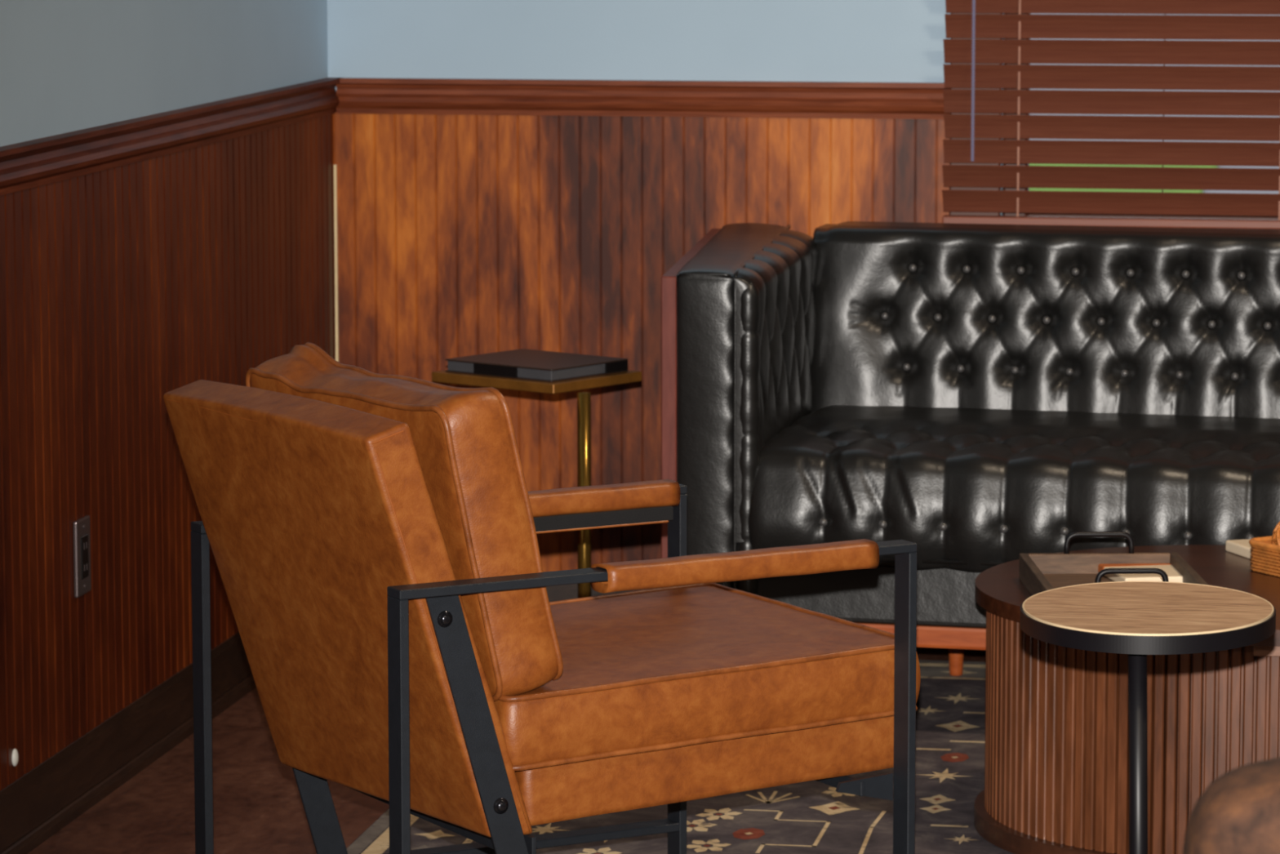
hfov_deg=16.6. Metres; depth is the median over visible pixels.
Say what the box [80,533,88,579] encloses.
socket
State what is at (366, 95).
trim
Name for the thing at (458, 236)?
wall paneling
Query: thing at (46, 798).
baseboard
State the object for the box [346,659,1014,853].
area rug
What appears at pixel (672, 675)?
seat cushion
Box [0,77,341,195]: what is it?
trim
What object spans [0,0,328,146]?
wall
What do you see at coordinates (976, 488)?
seat cushion
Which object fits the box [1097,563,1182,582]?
book
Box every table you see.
[431,369,641,598]
[973,544,1279,853]
[1020,581,1275,853]
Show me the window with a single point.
(951, 213)
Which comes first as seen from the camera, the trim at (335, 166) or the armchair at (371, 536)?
the armchair at (371, 536)
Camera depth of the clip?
6.56 m
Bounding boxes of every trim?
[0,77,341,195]
[333,164,338,361]
[336,77,950,119]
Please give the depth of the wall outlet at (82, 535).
6.86 m
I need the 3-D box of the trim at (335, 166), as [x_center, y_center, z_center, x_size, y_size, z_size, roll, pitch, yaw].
[-0.584,-0.117,8.493,0.005,0.780,0.005,1,8,10]
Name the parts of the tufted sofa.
panel, seat, frame, leg, backrest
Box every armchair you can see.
[163,342,920,853]
[1182,756,1279,853]
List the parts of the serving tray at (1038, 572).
handle, handle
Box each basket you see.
[1248,535,1279,577]
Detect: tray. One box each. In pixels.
[1018,531,1208,595]
[1043,573,1113,588]
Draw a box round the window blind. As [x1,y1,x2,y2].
[942,0,1279,229]
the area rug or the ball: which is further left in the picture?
the area rug
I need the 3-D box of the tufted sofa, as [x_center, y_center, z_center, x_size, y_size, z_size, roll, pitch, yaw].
[1.121,0.097,7.608,2.238,0.810,0.781,2,8,14]
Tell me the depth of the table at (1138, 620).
5.19 m
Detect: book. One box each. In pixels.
[444,348,627,382]
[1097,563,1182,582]
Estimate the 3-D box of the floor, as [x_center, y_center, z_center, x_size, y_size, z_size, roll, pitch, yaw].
[1.565,1.196,2.864,6.538,0.120,10.925,1,8,10]
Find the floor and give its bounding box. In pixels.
[27,647,986,853]
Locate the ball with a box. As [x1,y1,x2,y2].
[1271,521,1279,545]
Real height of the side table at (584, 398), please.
0.593 m
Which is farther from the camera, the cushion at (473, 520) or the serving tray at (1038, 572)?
the serving tray at (1038, 572)
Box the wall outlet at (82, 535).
[72,515,91,597]
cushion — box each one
[249,344,558,695]
[493,585,920,764]
[747,404,1279,572]
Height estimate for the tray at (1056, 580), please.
0.010 m
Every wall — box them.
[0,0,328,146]
[327,0,1004,215]
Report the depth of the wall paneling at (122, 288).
7.09 m
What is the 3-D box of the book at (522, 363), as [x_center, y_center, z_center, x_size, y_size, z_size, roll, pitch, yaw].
[-0.180,-0.107,7.642,0.244,0.022,0.206,6,10,39]
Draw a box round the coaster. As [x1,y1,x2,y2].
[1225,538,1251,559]
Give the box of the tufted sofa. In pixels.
[661,221,1279,675]
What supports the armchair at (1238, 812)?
on the floor
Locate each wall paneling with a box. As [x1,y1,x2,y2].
[0,114,335,790]
[333,112,950,571]
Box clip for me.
[11,748,18,766]
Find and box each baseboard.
[0,631,256,853]
[542,571,648,601]
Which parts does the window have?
pane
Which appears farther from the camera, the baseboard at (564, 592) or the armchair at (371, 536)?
the baseboard at (564, 592)
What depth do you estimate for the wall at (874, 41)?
8.32 m
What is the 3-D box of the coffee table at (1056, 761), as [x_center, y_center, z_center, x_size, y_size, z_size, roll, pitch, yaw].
[1.109,0.431,6.722,1.196,0.377,0.776,1,8,7]
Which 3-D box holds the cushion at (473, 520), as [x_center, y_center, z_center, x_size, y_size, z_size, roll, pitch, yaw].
[-0.312,0.119,5.737,0.170,0.411,0.560,-5,9,-32]
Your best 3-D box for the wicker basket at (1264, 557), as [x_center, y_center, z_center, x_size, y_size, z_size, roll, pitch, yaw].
[1.080,0.205,6.799,0.186,0.049,0.246,-4,9,-30]
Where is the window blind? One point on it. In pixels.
(1019, 76)
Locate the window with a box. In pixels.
[949,13,1279,230]

